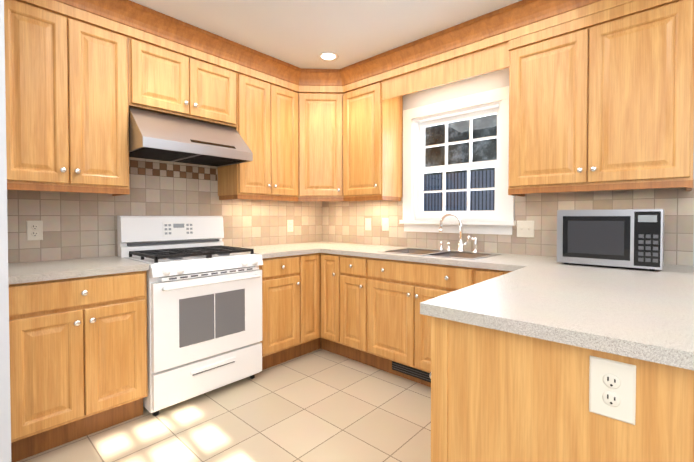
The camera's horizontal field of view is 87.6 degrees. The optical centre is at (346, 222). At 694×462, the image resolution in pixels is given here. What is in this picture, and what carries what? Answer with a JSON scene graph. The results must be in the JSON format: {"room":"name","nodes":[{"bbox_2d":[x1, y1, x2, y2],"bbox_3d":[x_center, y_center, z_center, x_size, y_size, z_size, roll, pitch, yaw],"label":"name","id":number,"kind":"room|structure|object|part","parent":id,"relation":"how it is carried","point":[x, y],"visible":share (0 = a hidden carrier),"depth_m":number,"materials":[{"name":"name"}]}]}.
{"room":"kitchen","nodes":[
{"label":"kitchen","id":0,"kind":"room"},
{"bbox_2d":[0,0,10,461],"bbox_3d":[-1.698,-0.093,1.636,1.085,2.520,0.148,1,1,42],"label":"wall","id":1,"kind":"structure","parent":0,"point":[5,431],"depth_m":1.32,"materials":[{"name":"paint"}]},
{"bbox_2d":[4,0,131,191],"bbox_3d":[-1.704,-0.724,2.167,0.326,1.023,0.622,1,1,42],"label":"upper cabinet","id":2,"kind":"object","parent":1,"relation":"attached to","point":[68,66],"depth_m":2.05,"materials":[{"name":"brown wood"}]},
{"bbox_3d":[0.065,-1.265,1.893,2.792,0.182,2.628,1,1,42],"label":"crown","id":3,"kind":"part","parent":2,"relation":"part of","materials":[{"name":"brown wood"}]},
{"bbox_2d":[7,157,322,262],"bbox_3d":[-1.168,-0.272,3.017,0.009,1.030,2.610,1,1,42],"label":"backsplash","id":4,"kind":"structure","parent":1,"relation":"attached to","point":[76,225],"depth_m":2.66,"materials":[{"name":"tile"}]},
{"bbox_2d":[26,221,42,240],"bbox_3d":[-1.901,0.047,2.202,0.009,0.120,0.075,1,1,42],"label":"electrical outlet","id":5,"kind":"object","parent":4,"relation":"attached to","point":[34,230],"visible":1,"depth_m":2.20,"materials":[{"name":"beige plastic"}]},
{"bbox_2d":[287,220,292,231],"bbox_3d":[-0.573,0.032,3.665,0.009,0.120,0.075,1,1,42],"label":"electrical outlet","id":6,"kind":"object","parent":4,"relation":"attached to","point":[289,225],"visible":1,"depth_m":3.66,"materials":[{"name":"beige plastic"}]},
{"bbox_2d":[132,24,239,127],"bbox_3d":[-1.238,-1.001,2.677,0.326,0.488,0.762,1,1,42],"label":"upper cabinet","id":7,"kind":"object","parent":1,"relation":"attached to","point":[171,77],"depth_m":2.53,"materials":[{"name":"brown wood"}]},
{"bbox_2d":[129,106,252,166],"bbox_3d":[-1.159,-0.607,2.612,0.531,0.290,0.756,1,1,42],"label":"range hood","id":8,"kind":"object","parent":7,"relation":"attached to","point":[153,135],"visible":0.92,"depth_m":2.46,"materials":[{"name":"silver metal"}]},
{"bbox_2d":[218,64,299,199],"bbox_3d":[-0.768,-0.742,3.198,0.326,1.023,0.630,1,1,42],"label":"upper cabinet","id":9,"kind":"object","parent":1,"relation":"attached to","point":[269,104],"depth_m":3.06,"materials":[{"name":"brown wood"}]},
{"bbox_2d":[300,76,343,195],"bbox_3d":[-0.242,-0.751,3.337,0.291,1.009,0.292,1,1,42],"label":"upper cabinet","id":10,"kind":"object","parent":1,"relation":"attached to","point":[321,99],"depth_m":3.33,"materials":[{"name":"brown wood"}]},
{"bbox_2d":[17,349,430,461],"bbox_3d":[-0.359,1.234,0.667,4.700,0.100,5.400,1,1,42],"label":"floor","id":11,"kind":"structure","parent":0,"point":[320,405],"depth_m":2.08,"materials":[{"name":"tile"}]},
{"bbox_2d":[9,265,148,461],"bbox_3d":[-1.596,0.717,2.092,0.621,0.884,0.618,1,1,42],"label":"base cabinet","id":12,"kind":"object","parent":11,"relation":"on","point":[78,345],"depth_m":1.86,"materials":[{"name":"brown wood"}]},
{"bbox_2d":[8,257,147,284],"bbox_3d":[-1.592,0.257,2.078,0.635,0.036,0.626,1,1,42],"label":"countertop","id":13,"kind":"structure","parent":12,"relation":"on","point":[23,273],"depth_m":1.95,"materials":[{"name":"white stone"}]},
{"bbox_2d":[117,216,262,415],"bbox_3d":[-1.082,0.551,2.562,0.698,1.200,0.758,1,1,42],"label":"range","id":14,"kind":"object","parent":11,"relation":"on","point":[204,309],"visible":0.98,"depth_m":2.38,"materials":[{"name":"white metal"}]},
{"bbox_2d":[259,253,303,369],"bbox_3d":[-0.739,0.701,3.036,0.621,0.884,0.382,1,1,42],"label":"base cabinet","id":15,"kind":"object","parent":11,"relation":"on","point":[282,341],"depth_m":2.85,"materials":[{"name":"brown wood"}]},
{"bbox_2d":[241,241,351,260],"bbox_3d":[-0.451,0.235,3.335,0.635,0.036,1.228,1,1,42],"label":"countertop","id":16,"kind":"structure","parent":15,"relation":"on","point":[308,247],"depth_m":3.11,"materials":[{"name":"white stone"}]},
{"bbox_2d":[304,253,319,354],"bbox_3d":[-0.538,0.697,3.257,0.621,0.884,0.214,1,1,42],"label":"base cabinet","id":17,"kind":"object","parent":11,"relation":"on","point":[311,260],"depth_m":3.07,"materials":[{"name":"brown wood"}]},
{"bbox_2d":[320,253,339,354],"bbox_3d":[0.054,0.696,3.295,0.242,0.884,0.621,1,1,42],"label":"base cabinet","id":18,"kind":"object","parent":11,"relation":"on","point":[329,262],"depth_m":3.07,"materials":[{"name":"brown wood"}]},
{"bbox_2d":[340,257,367,364],"bbox_3d":[0.251,0.699,3.116,0.291,0.884,0.621,1,1,42],"label":"base cabinet","id":19,"kind":"object","parent":11,"relation":"on","point":[353,270],"depth_m":2.89,"materials":[{"name":"brown wood"}]},
{"bbox_2d":[368,257,503,382],"bbox_3d":[0.672,0.706,2.735,0.845,0.884,0.621,1,1,42],"label":"base cabinet","id":20,"kind":"object","parent":11,"relation":"on","point":[396,289],"depth_m":2.58,"materials":[{"name":"brown wood"}]},
{"bbox_2d":[320,245,547,272],"bbox_3d":[0.597,0.245,2.785,1.655,0.036,0.635,1,1,42],"label":"countertop","id":21,"kind":"structure","parent":20,"relation":"on","point":[507,262],"depth_m":2.43,"materials":[{"name":"white stone"}]},
{"bbox_2d":[376,247,495,260],"bbox_3d":[0.678,0.321,2.716,0.774,0.194,0.464,1,1,42],"label":"sink","id":22,"kind":"object","parent":21,"relation":"in","point":[471,256],"depth_m":2.78,"materials":[{"name":"silver metal"}]},
{"bbox_2d":[439,213,479,252],"bbox_3d":[0.859,0.073,2.798,0.321,0.300,0.060,1,1,42],"label":"faucet","id":23,"kind":"object","parent":21,"relation":"on","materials":[{"name":"silver metal"}]},
{"bbox_2d":[420,317,693,461],"bbox_3d":[0.705,0.733,1.163,0.680,0.884,0.567,1,1,42],"label":"base cabinet","id":24,"kind":"object","parent":11,"relation":"on","point":[494,351],"depth_m":0.97,"materials":[{"name":"brown wood"}]},
{"bbox_2d":[420,257,693,372],"bbox_3d":[1.091,0.266,1.571,0.710,0.036,1.770,1,1,42],"label":"countertop","id":25,"kind":"structure","parent":24,"relation":"on","point":[637,314],"depth_m":1.09,"materials":[{"name":"white stone"}]},
{"bbox_2d":[557,209,664,270],"bbox_3d":[1.499,0.083,2.062,0.460,0.311,0.360,1,1,42],"label":"microwave","id":26,"kind":"object","parent":25,"relation":"on","point":[631,238],"visible":1,"depth_m":1.91,"materials":[{"name":"silver metal"}]},
{"bbox_2d":[589,356,635,424],"bbox_3d":[0.619,0.390,0.846,0.088,0.136,0.009,1,1,42],"label":"outlet","id":27,"kind":"object","parent":24,"relation":"attached to","point":[612,389],"visible":1,"depth_m":0.84,"materials":[{"name":"beige plastic"}]},
{"bbox_2d":[130,0,521,68],"bbox_3d":[-0.359,-1.386,0.622,4.700,0.100,5.400,1,1,42],"label":"ceiling","id":28,"kind":"structure","parent":0,"point":[301,33],"depth_m":2.46,"materials":[{"name":"paint"}]},
{"bbox_2d":[318,52,338,60],"bbox_3d":[-0.154,-1.372,2.990,0.170,0.008,0.170,1,1,42],"label":"recessed light","id":29,"kind":"object","parent":28,"relation":"in","point":[328,56],"visible":1,"depth_m":2.99,"materials":[{"name":"white glass"}]},
{"bbox_2d":[402,68,693,265],"bbox_3d":[1.461,-0.109,2.538,4.550,2.520,0.150,1,1,42],"label":"wall","id":30,"kind":"structure","parent":0,"point":[479,83],"depth_m":2.91,"materials":[{"name":"paint"}]},
{"bbox_2d":[300,196,343,200],"bbox_3d":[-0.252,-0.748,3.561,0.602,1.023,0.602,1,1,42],"label":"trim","id":31,"kind":"structure","parent":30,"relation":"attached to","point":[321,198],"depth_m":3.35,"materials":[{"name":"brown wood"}]},
{"bbox_2d":[344,72,403,199],"bbox_3d":[0.229,-0.744,3.311,0.448,1.023,0.326,1,1,42],"label":"upper cabinet","id":32,"kind":"object","parent":30,"relation":"attached to","point":[373,105],"depth_m":3.16,"materials":[{"name":"brown wood"}]},
{"bbox_2d":[399,86,515,234],"bbox_3d":[0.906,-0.462,3.002,0.985,1.090,0.200,1,1,42],"label":"window","id":33,"kind":"structure","parent":30,"relation":"in","point":[499,219],"depth_m":2.96,"materials":[{"name":"white wood"}]},
{"bbox_2d":[323,180,693,265],"bbox_3d":[0.825,-0.007,3.011,2.975,0.500,0.008,1,1,42],"label":"backsplash","id":34,"kind":"structure","parent":30,"relation":"attached to","point":[343,221],"depth_m":2.56,"materials":[{"name":"tile"}]},
{"bbox_2d":[365,218,370,229],"bbox_3d":[0.204,0.014,3.558,0.075,0.120,0.016,1,1,42],"label":"electrical outlet","id":35,"kind":"object","parent":34,"relation":"attached to","point":[367,223],"visible":1,"depth_m":3.56,"materials":[{"name":"beige plastic"}]},
{"bbox_2d":[382,218,388,230],"bbox_3d":[0.359,0.016,3.417,0.075,0.120,0.016,1,1,42],"label":"electrical outlet","id":36,"kind":"object","parent":34,"relation":"attached to","point":[385,224],"visible":1,"depth_m":3.42,"materials":[{"name":"beige plastic"}]},
{"bbox_2d":[517,221,533,237],"bbox_3d":[1.274,0.045,2.587,0.115,0.120,0.016,1,1,42],"label":"light switch","id":37,"kind":"object","parent":34,"relation":"attached to","point":[525,228],"visible":1,"depth_m":2.59,"materials":[{"name":"beige plastic"}]},
{"bbox_2d":[504,0,693,191],"bbox_3d":[1.479,-0.698,2.177,0.876,0.960,0.326,1,1,42],"label":"upper cabinet","id":38,"kind":"object","parent":30,"relation":"attached to","point":[601,95],"depth_m":2.01,"materials":[{"name":"brown wood"}]},
{"label":"outside","id":39,"kind":"structure","parent":0,"visible":0},
{"bbox_2d":[423,114,496,210],"bbox_3d":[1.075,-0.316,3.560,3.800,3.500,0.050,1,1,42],"label":"window panes","id":40,"kind":"structure","parent":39,"point":[479,179],"depth_m":3.50,"materials":[{"name":"clear glass"}]}
]}

